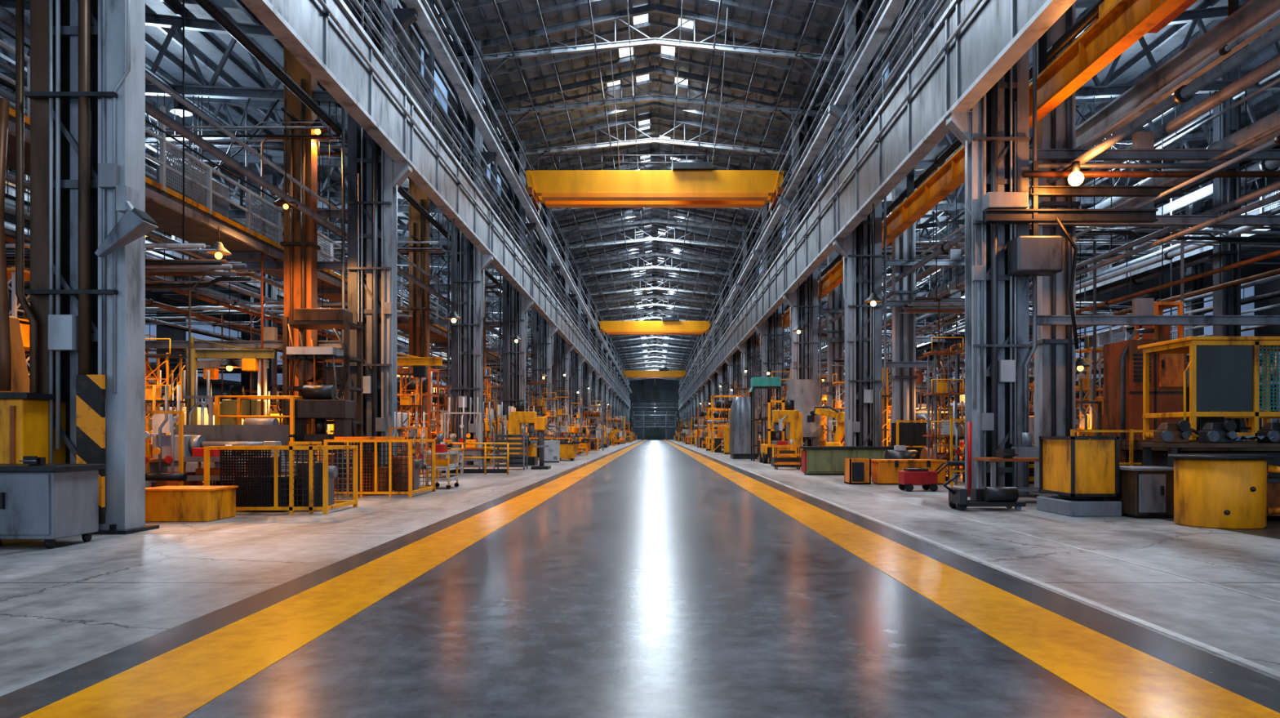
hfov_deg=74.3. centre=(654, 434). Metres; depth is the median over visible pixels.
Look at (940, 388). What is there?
mast
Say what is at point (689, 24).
window
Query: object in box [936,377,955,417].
mast
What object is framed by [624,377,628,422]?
steel column
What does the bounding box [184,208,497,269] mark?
truss
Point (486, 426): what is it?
drill
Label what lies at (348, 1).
guard rail
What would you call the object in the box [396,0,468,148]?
brace
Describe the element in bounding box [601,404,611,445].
mast
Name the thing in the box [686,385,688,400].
girder
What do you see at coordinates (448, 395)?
mast
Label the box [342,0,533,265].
wall
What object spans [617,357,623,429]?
steel column
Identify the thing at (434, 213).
cable
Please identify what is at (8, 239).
pipe
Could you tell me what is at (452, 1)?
pipe
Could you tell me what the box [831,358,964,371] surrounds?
bundle
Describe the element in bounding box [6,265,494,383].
pipe
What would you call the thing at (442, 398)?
gantry
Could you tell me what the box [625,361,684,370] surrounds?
roof truss
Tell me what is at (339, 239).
cable
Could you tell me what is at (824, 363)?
bundle
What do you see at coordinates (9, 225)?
pipe
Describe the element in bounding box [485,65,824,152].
roof truss
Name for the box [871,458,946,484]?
chest
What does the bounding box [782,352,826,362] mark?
tie beam
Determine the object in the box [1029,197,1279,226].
tie beam
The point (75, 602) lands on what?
floor
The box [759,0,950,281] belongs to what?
wall
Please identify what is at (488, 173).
window
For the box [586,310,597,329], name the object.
beam
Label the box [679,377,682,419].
steel column
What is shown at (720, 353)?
girder
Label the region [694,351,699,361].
beam
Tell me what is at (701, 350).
beam
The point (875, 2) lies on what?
pipe
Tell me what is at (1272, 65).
pipe
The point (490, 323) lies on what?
tie beam
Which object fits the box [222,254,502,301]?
truss
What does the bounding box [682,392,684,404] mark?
girder
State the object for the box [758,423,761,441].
drill
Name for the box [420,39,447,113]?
window
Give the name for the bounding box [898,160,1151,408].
bundle
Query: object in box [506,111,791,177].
roof truss
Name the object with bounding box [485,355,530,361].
tie beam
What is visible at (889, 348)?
steel post
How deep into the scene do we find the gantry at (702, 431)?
93.39 m
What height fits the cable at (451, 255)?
2.479 m
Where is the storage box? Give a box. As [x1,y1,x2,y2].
[145,485,238,521]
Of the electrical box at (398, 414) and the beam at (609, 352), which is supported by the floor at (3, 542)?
the electrical box at (398, 414)
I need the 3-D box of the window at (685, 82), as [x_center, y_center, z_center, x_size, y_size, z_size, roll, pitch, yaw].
[1.410,-18.856,44.750,0.680,0.167,1.497,0,0,0]
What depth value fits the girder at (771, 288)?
49.58 m
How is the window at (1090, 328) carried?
in the wall at (1250, 269)
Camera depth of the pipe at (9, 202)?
33.09 m
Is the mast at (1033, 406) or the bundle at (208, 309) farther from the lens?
the mast at (1033, 406)
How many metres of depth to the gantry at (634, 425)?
257.43 m
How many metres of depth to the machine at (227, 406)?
26.20 m
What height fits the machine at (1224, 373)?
3.169 m
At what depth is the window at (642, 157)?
57.86 m
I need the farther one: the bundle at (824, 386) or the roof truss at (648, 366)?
the roof truss at (648, 366)
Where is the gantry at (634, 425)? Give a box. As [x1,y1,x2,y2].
[633,411,675,439]
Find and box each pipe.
[0,60,530,364]
[0,77,502,352]
[0,86,530,369]
[4,87,502,380]
[4,94,492,385]
[4,204,528,391]
[4,220,497,384]
[4,227,527,395]
[5,95,502,375]
[5,96,527,384]
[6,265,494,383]
[8,175,499,387]
[8,284,408,377]
[19,278,282,368]
[145,69,493,319]
[145,72,533,349]
[145,275,494,395]
[195,0,553,336]
[201,96,530,376]
[352,0,629,397]
[368,0,629,395]
[382,0,629,393]
[435,0,629,383]
[450,0,629,379]
[679,0,848,379]
[679,0,862,383]
[679,0,878,386]
[679,0,914,393]
[679,0,927,395]
[680,0,942,395]
[759,0,1104,335]
[759,9,1279,364]
[759,53,1279,372]
[759,96,1279,393]
[759,100,1279,404]
[759,191,1279,395]
[784,97,1279,371]
[785,177,1031,346]
[788,134,1279,371]
[788,160,1279,377]
[817,77,1279,342]
[817,97,1279,378]
[844,91,1279,347]
[844,210,1279,375]
[881,204,1279,353]
[888,103,1279,374]
[921,234,1279,368]
[922,289,1279,374]
[923,249,1279,375]
[952,203,1275,382]
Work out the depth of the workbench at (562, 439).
56.08 m
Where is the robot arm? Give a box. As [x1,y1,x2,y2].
[807,405,844,445]
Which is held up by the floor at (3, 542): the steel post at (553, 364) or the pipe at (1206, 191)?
the steel post at (553, 364)
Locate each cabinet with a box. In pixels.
[0,463,105,548]
[544,437,559,462]
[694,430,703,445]
[717,422,724,437]
[724,426,730,453]
[891,418,927,458]
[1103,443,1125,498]
[1106,465,1173,518]
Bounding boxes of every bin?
[560,440,580,460]
[844,457,871,484]
[1168,453,1279,528]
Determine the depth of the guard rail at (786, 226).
49.83 m
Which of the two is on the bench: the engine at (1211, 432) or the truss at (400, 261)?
the engine at (1211, 432)
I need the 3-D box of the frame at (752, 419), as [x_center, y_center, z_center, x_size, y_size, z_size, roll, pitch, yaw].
[6.000,-0.600,45.800,1.500,4.000,1.200,0,0,0]
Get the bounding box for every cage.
[202,441,321,485]
[204,444,358,514]
[324,436,435,497]
[586,437,598,450]
[606,435,614,445]
[689,435,694,444]
[758,439,764,455]
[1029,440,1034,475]
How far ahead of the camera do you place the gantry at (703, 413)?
91.30 m
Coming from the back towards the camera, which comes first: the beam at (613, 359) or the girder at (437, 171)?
the beam at (613, 359)
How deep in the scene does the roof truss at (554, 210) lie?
65.33 m
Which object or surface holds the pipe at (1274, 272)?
hanging from the truss
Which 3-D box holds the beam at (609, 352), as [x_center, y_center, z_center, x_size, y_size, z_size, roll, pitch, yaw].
[-7.000,-12.730,131.050,0.400,0.560,12.480,0,0,0]
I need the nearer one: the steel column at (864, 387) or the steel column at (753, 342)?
the steel column at (864, 387)
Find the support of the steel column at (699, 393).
on the floor at (75, 602)
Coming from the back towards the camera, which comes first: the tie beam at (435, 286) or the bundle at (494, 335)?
the bundle at (494, 335)
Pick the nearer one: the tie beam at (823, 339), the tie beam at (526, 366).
the tie beam at (823, 339)
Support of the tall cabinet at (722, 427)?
on the floor at (75, 602)
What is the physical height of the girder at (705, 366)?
2.600 m
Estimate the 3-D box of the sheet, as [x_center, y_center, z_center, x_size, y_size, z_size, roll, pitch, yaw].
[5.930,-2.700,45.800,1.640,0.800,1.200,0,0,0]
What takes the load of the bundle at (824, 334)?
hanging from the truss at (927, 225)
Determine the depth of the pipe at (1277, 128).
19.66 m
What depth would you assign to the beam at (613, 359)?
144.02 m
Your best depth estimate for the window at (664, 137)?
54.01 m
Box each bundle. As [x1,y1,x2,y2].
[5,0,259,290]
[5,235,451,366]
[8,239,412,392]
[148,354,451,409]
[151,280,499,294]
[231,288,502,409]
[254,320,530,355]
[332,333,533,340]
[337,310,533,394]
[759,364,964,378]
[760,386,824,423]
[782,330,844,390]
[787,297,1032,331]
[817,268,1142,342]
[817,283,924,370]
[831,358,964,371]
[881,213,1279,419]
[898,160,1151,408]
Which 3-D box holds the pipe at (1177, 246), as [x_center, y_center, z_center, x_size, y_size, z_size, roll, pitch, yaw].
[19.000,-8.399,68.000,0.420,3.598,120.000,0,0,0]
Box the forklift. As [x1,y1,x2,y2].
[759,400,786,462]
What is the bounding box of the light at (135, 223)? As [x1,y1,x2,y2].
[94,185,158,257]
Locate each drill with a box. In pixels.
[270,413,282,422]
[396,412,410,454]
[484,421,492,461]
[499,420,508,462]
[531,416,552,469]
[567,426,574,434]
[574,426,579,436]
[579,426,589,450]
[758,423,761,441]
[822,420,838,439]
[888,418,891,445]
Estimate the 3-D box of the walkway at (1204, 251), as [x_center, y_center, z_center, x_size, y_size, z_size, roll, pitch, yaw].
[22.525,-8.700,56.000,1.950,3.000,68.000,0,0,0]
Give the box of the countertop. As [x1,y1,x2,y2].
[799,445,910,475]
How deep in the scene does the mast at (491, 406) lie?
56.18 m
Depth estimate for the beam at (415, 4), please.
24.44 m
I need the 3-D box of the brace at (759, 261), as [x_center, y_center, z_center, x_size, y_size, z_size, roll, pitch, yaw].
[8.310,-13.529,63.250,0.320,7.257,11.800,0,0,0]
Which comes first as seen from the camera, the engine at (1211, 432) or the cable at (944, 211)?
the engine at (1211, 432)
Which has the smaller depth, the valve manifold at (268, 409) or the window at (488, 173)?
the valve manifold at (268, 409)
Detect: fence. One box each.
[679,431,688,441]
[896,419,964,471]
[1070,428,1189,465]
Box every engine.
[1153,419,1191,442]
[1198,419,1236,442]
[1257,422,1279,442]
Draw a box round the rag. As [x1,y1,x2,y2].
[1234,435,1275,440]
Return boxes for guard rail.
[346,0,401,76]
[400,56,486,197]
[485,183,528,257]
[528,246,554,293]
[554,284,570,316]
[570,309,582,333]
[582,327,591,345]
[591,341,599,356]
[726,301,739,329]
[739,271,758,310]
[758,226,787,283]
[786,144,839,239]
[838,0,952,162]
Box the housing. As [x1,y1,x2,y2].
[1103,301,1186,439]
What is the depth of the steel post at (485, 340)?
49.58 m
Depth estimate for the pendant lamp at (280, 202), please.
22.19 m
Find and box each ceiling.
[0,0,530,373]
[434,0,844,380]
[759,0,1279,370]
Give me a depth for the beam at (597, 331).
105.60 m
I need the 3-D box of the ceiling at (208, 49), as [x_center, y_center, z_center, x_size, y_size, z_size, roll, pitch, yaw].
[-20.450,-13.176,134.000,23.100,2.648,276.000,0,0,0]
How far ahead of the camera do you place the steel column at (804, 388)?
44.27 m
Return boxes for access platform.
[214,395,312,485]
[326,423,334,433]
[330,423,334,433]
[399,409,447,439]
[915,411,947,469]
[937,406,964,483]
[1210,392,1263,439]
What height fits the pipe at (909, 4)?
0.080 m
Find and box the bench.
[1139,442,1279,466]
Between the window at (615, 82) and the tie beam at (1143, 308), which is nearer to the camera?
the tie beam at (1143, 308)
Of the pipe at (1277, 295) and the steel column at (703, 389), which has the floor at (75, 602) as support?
the steel column at (703, 389)
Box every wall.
[4,166,529,415]
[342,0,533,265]
[629,377,679,439]
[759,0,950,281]
[759,177,1279,439]
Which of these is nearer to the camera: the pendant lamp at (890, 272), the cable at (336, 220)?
the cable at (336, 220)
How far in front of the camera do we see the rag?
14.67 m
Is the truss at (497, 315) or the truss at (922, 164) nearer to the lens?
the truss at (922, 164)
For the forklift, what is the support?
on the floor at (75, 602)
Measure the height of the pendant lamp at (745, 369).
3.290 m
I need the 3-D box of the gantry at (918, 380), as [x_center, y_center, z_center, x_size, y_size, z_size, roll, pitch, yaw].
[11.228,-0.936,37.860,1.723,4.672,2.782,0,0,0]
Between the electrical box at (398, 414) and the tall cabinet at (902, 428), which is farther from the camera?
the tall cabinet at (902, 428)
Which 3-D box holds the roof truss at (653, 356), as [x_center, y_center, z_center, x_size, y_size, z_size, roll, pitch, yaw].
[0.000,-16.881,190.300,17.463,4.235,6.300,0,0,0]
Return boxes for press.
[284,384,357,489]
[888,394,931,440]
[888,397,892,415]
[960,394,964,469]
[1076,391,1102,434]
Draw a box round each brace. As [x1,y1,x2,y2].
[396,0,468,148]
[483,95,515,220]
[525,179,543,263]
[551,223,562,293]
[568,256,575,315]
[755,225,761,282]
[777,150,791,248]
[813,55,844,196]
[875,0,946,102]
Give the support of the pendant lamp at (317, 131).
hanging from the truss at (175, 23)
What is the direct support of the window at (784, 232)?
in the wall at (947, 3)
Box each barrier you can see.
[441,442,509,474]
[706,437,714,450]
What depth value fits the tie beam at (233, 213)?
25.19 m
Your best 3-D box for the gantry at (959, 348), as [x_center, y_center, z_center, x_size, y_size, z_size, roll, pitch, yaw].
[11.325,-0.825,28.225,2.650,4.450,1.641,0,0,0]
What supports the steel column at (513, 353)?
on the floor at (75, 602)
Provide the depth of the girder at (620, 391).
179.89 m
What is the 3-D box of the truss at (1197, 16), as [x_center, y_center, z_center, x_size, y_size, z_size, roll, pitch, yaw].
[20.550,-11.950,27.850,22.521,4.379,6.300,0,0,0]
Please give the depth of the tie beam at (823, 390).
57.30 m
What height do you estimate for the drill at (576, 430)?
2.146 m
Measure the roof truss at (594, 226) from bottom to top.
4.235 m
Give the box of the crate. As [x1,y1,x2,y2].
[1036,435,1121,515]
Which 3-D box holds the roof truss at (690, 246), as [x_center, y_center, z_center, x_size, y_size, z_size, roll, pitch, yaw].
[0.000,-16.881,84.050,17.463,4.235,6.300,0,0,0]
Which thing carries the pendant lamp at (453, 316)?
hanging from the girder at (437, 171)
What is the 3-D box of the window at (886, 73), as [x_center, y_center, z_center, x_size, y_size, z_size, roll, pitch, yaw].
[8.860,-14.300,34.000,0.040,1.400,4.000,0,0,0]
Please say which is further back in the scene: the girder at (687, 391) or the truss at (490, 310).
the girder at (687, 391)
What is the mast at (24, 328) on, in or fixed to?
on the floor at (3, 542)
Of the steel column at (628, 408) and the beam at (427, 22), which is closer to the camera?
the beam at (427, 22)
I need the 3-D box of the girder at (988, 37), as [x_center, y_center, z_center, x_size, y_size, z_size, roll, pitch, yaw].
[6.952,-8.700,13.250,0.455,2.600,12.480,0,0,0]
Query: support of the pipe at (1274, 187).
hanging from the truss
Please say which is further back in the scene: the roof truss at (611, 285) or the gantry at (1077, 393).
the roof truss at (611, 285)
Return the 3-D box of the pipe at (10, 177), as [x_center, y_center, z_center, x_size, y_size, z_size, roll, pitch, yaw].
[-13.400,-7.594,68.000,0.240,4.717,120.000,0,0,0]
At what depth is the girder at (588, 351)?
93.03 m
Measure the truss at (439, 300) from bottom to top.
4.379 m
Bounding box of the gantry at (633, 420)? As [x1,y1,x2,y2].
[631,403,677,439]
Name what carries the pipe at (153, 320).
hanging from the truss
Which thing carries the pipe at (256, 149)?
hanging from the truss at (444, 292)
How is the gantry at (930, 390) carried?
on the floor at (1272, 530)
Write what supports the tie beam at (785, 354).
attached to the steel column at (753, 342)
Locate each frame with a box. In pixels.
[145,107,347,415]
[750,386,781,461]
[957,89,1279,400]
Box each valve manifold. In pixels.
[145,384,186,487]
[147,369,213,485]
[197,394,208,412]
[266,391,282,424]
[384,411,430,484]
[435,407,451,434]
[444,396,481,468]
[483,401,506,463]
[484,407,495,451]
[488,408,499,465]
[496,404,507,463]
[508,405,513,413]
[512,405,537,444]
[552,414,571,437]
[569,417,582,436]
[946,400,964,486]
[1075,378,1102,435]
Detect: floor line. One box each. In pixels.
[666,439,1279,677]
[745,458,1279,603]
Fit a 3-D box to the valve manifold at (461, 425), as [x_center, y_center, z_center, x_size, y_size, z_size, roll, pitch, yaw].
[-7.600,-0.050,33.366,1.700,2.900,0.433,0,0,0]
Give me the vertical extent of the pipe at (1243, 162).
2.651 m
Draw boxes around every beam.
[0,5,553,370]
[145,326,397,348]
[218,258,397,269]
[228,195,347,217]
[396,275,451,289]
[396,317,451,324]
[396,347,502,351]
[396,365,451,377]
[404,0,422,10]
[416,0,501,152]
[435,387,502,391]
[438,321,502,325]
[450,391,527,399]
[485,338,533,347]
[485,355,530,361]
[485,372,553,379]
[495,142,539,223]
[497,360,533,368]
[535,216,562,266]
[559,259,577,293]
[575,288,589,314]
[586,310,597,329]
[595,325,604,341]
[601,337,608,350]
[607,347,613,358]
[611,355,616,364]
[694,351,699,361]
[698,343,703,355]
[702,333,709,346]
[708,320,716,336]
[715,302,726,323]
[724,277,738,306]
[737,243,757,283]
[755,190,786,249]
[759,0,1186,349]
[759,25,1279,368]
[759,353,818,356]
[759,372,826,375]
[782,335,791,339]
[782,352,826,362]
[783,94,837,197]
[785,387,826,395]
[817,308,892,312]
[817,337,945,342]
[821,382,931,386]
[834,0,906,104]
[881,248,964,266]
[881,289,1032,306]
[881,353,1034,367]
[982,161,1279,349]
[1029,131,1279,160]
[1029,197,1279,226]
[1029,297,1279,324]
[1075,0,1279,148]
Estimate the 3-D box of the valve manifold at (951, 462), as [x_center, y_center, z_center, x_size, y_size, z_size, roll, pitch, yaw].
[8.600,0.240,22.873,1.360,2.320,0.346,0,0,0]
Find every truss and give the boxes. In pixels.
[0,0,338,103]
[0,71,347,167]
[11,137,444,214]
[145,175,451,244]
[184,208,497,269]
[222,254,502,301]
[257,239,502,285]
[279,269,533,314]
[321,289,530,323]
[399,297,530,332]
[400,310,530,338]
[431,314,530,344]
[435,0,874,58]
[457,3,844,112]
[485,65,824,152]
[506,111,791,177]
[525,147,786,209]
[539,203,761,230]
[552,207,761,247]
[556,222,742,262]
[568,236,742,275]
[570,250,728,288]
[581,262,728,297]
[581,274,719,306]
[590,283,719,313]
[590,292,711,319]
[597,299,711,326]
[597,306,706,322]
[603,312,705,336]
[604,318,700,338]
[608,334,697,346]
[608,334,701,344]
[612,334,697,351]
[612,335,693,354]
[615,339,693,357]
[615,342,690,359]
[617,346,690,363]
[617,349,688,363]
[620,351,688,367]
[620,354,686,368]
[623,356,686,370]
[624,360,683,370]
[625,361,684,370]
[626,366,675,377]
[628,364,682,370]
[629,377,679,383]
[759,296,963,336]
[784,262,1083,312]
[784,307,936,344]
[784,307,955,342]
[786,283,964,324]
[817,200,1183,280]
[817,226,1125,284]
[817,269,1030,318]
[881,128,1279,239]
[881,161,1260,257]
[914,75,1279,188]
[945,4,1279,160]
[1029,22,1279,85]
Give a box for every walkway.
[0,26,498,361]
[4,169,451,359]
[826,197,1279,398]
[881,177,1279,358]
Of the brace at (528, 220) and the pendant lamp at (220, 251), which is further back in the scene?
the brace at (528, 220)
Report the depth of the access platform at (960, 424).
24.95 m
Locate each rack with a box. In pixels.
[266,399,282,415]
[493,432,528,469]
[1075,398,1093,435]
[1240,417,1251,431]
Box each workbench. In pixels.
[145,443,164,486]
[423,433,464,478]
[423,433,484,473]
[528,437,572,459]
[561,434,570,441]
[569,434,586,450]
[569,434,589,454]
[582,434,591,451]
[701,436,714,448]
[973,432,1039,491]
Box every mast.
[6,244,30,375]
[22,299,30,373]
[145,333,156,410]
[145,337,186,486]
[148,357,166,387]
[396,371,426,472]
[439,368,451,439]
[483,367,493,456]
[488,382,496,453]
[488,385,502,456]
[525,373,545,439]
[526,387,546,443]
[544,392,557,436]
[554,390,569,437]
[569,397,581,434]
[582,411,590,435]
[589,400,600,428]
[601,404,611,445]
[685,419,690,435]
[705,401,717,448]
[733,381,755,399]
[770,376,786,437]
[771,371,791,440]
[817,374,826,445]
[831,373,844,435]
[881,360,892,445]
[922,337,964,484]
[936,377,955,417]
[950,342,964,393]
[1029,360,1034,411]
[1075,334,1103,435]
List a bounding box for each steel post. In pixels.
[240,269,253,395]
[260,174,279,408]
[280,46,320,452]
[322,297,332,384]
[406,177,431,447]
[483,273,487,418]
[485,329,489,400]
[532,306,533,393]
[552,364,553,422]
[789,323,791,378]
[821,323,826,408]
[826,248,844,441]
[886,277,892,395]
[889,169,918,422]
[924,316,932,403]
[939,240,953,417]
[1030,1,1079,493]
[1185,183,1206,386]
[1208,48,1244,439]
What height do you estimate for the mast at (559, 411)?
4.917 m
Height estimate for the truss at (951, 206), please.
4.379 m
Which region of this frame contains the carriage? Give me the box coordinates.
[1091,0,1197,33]
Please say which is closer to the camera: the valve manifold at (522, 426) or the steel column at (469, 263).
the steel column at (469, 263)
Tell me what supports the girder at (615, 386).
attached to the steel column at (611, 392)
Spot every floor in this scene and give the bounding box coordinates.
[0,439,1279,696]
[0,439,1279,717]
[0,455,493,546]
[945,467,1279,538]
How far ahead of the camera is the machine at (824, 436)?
48.37 m
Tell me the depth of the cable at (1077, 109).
24.78 m
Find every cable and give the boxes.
[146,97,250,173]
[167,164,347,208]
[204,99,279,173]
[279,163,341,223]
[324,213,435,254]
[338,239,451,270]
[403,273,451,284]
[405,289,502,314]
[429,254,451,280]
[609,50,619,167]
[711,7,728,165]
[883,249,964,290]
[886,270,946,292]
[915,248,946,258]
[915,268,964,281]
[943,210,964,224]
[1075,107,1158,170]
[1084,160,1131,185]
[1095,160,1129,204]
[1101,91,1216,145]
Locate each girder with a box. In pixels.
[240,0,412,162]
[407,95,493,253]
[490,208,533,299]
[531,265,558,326]
[556,299,574,344]
[573,322,586,357]
[584,338,594,367]
[593,351,600,374]
[600,360,606,381]
[605,368,611,386]
[610,373,614,390]
[613,378,617,393]
[617,382,620,396]
[619,386,622,399]
[622,390,624,400]
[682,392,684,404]
[684,389,686,402]
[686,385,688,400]
[688,382,691,397]
[691,377,694,395]
[694,372,698,391]
[697,365,703,387]
[702,356,708,382]
[708,346,715,376]
[715,333,725,368]
[724,315,737,358]
[737,288,756,344]
[754,247,785,324]
[782,173,835,293]
[832,6,951,238]
[946,0,1076,111]
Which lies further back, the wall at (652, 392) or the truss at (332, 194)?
the wall at (652, 392)
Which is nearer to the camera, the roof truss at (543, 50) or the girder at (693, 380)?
the roof truss at (543, 50)
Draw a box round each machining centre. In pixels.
[160,389,208,426]
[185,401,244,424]
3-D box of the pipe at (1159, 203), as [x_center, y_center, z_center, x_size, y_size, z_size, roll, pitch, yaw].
[22.300,-7.122,68.000,0.210,6.443,120.000,0,0,0]
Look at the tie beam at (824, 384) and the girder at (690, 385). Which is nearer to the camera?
the tie beam at (824, 384)
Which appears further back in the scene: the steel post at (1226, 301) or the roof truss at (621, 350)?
the roof truss at (621, 350)
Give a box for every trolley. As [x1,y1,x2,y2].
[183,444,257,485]
[426,441,458,488]
[773,439,804,469]
[898,462,948,491]
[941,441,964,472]
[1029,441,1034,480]
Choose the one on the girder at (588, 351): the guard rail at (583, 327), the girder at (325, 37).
the guard rail at (583, 327)
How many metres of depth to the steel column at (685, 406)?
206.75 m
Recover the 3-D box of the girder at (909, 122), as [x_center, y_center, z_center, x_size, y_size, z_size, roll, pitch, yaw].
[6.952,-8.700,25.750,0.455,2.600,12.480,0,0,0]
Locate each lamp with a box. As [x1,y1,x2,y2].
[169,102,192,116]
[204,226,231,258]
[219,151,239,370]
[273,62,297,208]
[311,101,328,134]
[445,217,462,322]
[492,304,493,394]
[511,285,521,342]
[538,372,547,378]
[560,337,568,375]
[718,365,722,386]
[742,338,749,372]
[764,367,772,374]
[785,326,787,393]
[792,282,804,333]
[863,203,882,306]
[886,269,892,275]
[950,188,963,363]
[1062,160,1084,186]
[1075,168,1090,370]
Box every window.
[145,313,156,361]
[186,319,240,381]
[276,351,282,384]
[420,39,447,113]
[433,379,446,396]
[486,151,501,196]
[607,80,620,86]
[618,47,633,57]
[633,13,648,24]
[636,74,648,82]
[638,119,649,130]
[640,154,650,161]
[659,135,670,138]
[661,45,675,59]
[675,77,688,84]
[678,18,693,28]
[782,219,786,238]
[817,158,823,183]
[881,59,888,85]
[952,358,964,396]
[1075,324,1123,380]
[1143,107,1173,126]
[1163,285,1253,339]
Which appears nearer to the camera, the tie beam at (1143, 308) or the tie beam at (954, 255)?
the tie beam at (1143, 308)
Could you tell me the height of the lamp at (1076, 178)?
0.520 m
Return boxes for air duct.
[240,161,530,377]
[784,109,1279,371]
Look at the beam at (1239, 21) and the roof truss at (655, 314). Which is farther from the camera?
the roof truss at (655, 314)
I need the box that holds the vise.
[18,455,45,465]
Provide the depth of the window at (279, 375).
71.73 m
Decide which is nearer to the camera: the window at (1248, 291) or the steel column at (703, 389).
the window at (1248, 291)
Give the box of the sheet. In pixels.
[748,377,781,392]
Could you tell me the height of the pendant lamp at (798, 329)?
3.290 m
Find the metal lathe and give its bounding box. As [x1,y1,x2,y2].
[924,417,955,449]
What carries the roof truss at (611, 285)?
attached to the ceiling at (798, 7)
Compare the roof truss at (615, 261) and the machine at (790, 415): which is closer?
the machine at (790, 415)
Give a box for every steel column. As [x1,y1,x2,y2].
[15,0,159,533]
[342,0,417,466]
[447,40,497,466]
[499,139,536,458]
[530,203,559,439]
[551,239,576,435]
[568,266,586,435]
[581,288,595,435]
[590,304,602,417]
[597,317,607,422]
[603,332,612,435]
[608,337,615,435]
[612,346,618,427]
[615,351,621,429]
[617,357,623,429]
[620,364,625,427]
[622,365,626,417]
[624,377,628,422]
[626,376,630,422]
[627,377,631,429]
[677,377,681,431]
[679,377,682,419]
[680,368,684,420]
[681,364,686,422]
[683,360,688,426]
[685,355,690,434]
[688,348,693,427]
[690,342,697,430]
[693,334,701,429]
[697,332,706,429]
[701,312,711,407]
[706,298,719,406]
[713,280,728,426]
[722,256,742,399]
[734,223,760,423]
[752,203,784,439]
[779,104,822,445]
[828,0,886,445]
[943,41,1039,496]
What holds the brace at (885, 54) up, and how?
attached to the steel column at (994, 134)
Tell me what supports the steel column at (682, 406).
on the floor at (75, 602)
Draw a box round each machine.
[0,97,70,463]
[151,413,288,486]
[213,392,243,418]
[219,385,266,424]
[282,307,363,465]
[506,401,537,465]
[588,418,601,449]
[599,420,609,447]
[612,426,619,444]
[682,427,688,435]
[728,396,758,458]
[771,400,803,466]
[817,408,826,441]
[1091,395,1103,435]
[1119,336,1279,476]
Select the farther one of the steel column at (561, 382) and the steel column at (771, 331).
the steel column at (561, 382)
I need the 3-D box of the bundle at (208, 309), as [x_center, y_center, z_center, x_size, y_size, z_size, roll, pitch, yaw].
[-19.150,-5.054,31.100,19.701,10.144,2.700,0,0,0]
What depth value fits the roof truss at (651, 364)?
224.75 m
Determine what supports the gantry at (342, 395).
on the floor at (75, 602)
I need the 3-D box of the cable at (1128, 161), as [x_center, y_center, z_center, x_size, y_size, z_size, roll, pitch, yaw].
[14.950,-8.981,31.050,5.145,2.367,0.088,0,0,0]
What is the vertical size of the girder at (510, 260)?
2.150 m
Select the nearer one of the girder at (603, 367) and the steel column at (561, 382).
the steel column at (561, 382)
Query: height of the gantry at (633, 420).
10.435 m
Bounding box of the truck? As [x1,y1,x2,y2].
[942,473,1026,510]
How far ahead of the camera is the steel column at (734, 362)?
81.82 m
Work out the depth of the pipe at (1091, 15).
21.25 m
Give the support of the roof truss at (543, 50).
attached to the ceiling at (798, 7)
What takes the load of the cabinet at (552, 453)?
on the floor at (75, 602)
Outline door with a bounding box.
[644,422,664,439]
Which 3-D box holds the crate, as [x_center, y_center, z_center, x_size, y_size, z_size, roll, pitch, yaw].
[7.580,0.706,15.150,0.863,1.372,1.303,0,0,0]
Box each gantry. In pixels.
[148,364,173,406]
[244,389,282,408]
[321,381,343,399]
[396,366,439,471]
[431,382,444,439]
[431,384,451,441]
[525,395,532,435]
[577,405,604,450]
[609,415,623,444]
[615,416,626,435]
[625,422,629,437]
[631,403,677,439]
[633,411,675,439]
[676,421,684,440]
[679,422,686,440]
[690,417,700,444]
[693,406,719,448]
[701,408,716,437]
[706,394,742,452]
[707,407,730,448]
[883,360,933,445]
[924,390,954,406]
[946,346,1034,474]
[1029,353,1034,416]
[1029,356,1088,432]
[1075,386,1097,406]
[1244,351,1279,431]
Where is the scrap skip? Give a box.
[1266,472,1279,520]
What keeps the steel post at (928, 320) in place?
on the floor at (1272, 530)
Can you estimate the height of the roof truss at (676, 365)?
4.235 m
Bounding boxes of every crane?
[183,336,275,483]
[197,348,269,413]
[396,352,442,426]
[525,155,784,214]
[599,314,711,336]
[623,366,686,378]
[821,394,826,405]
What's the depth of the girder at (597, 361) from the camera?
106.06 m

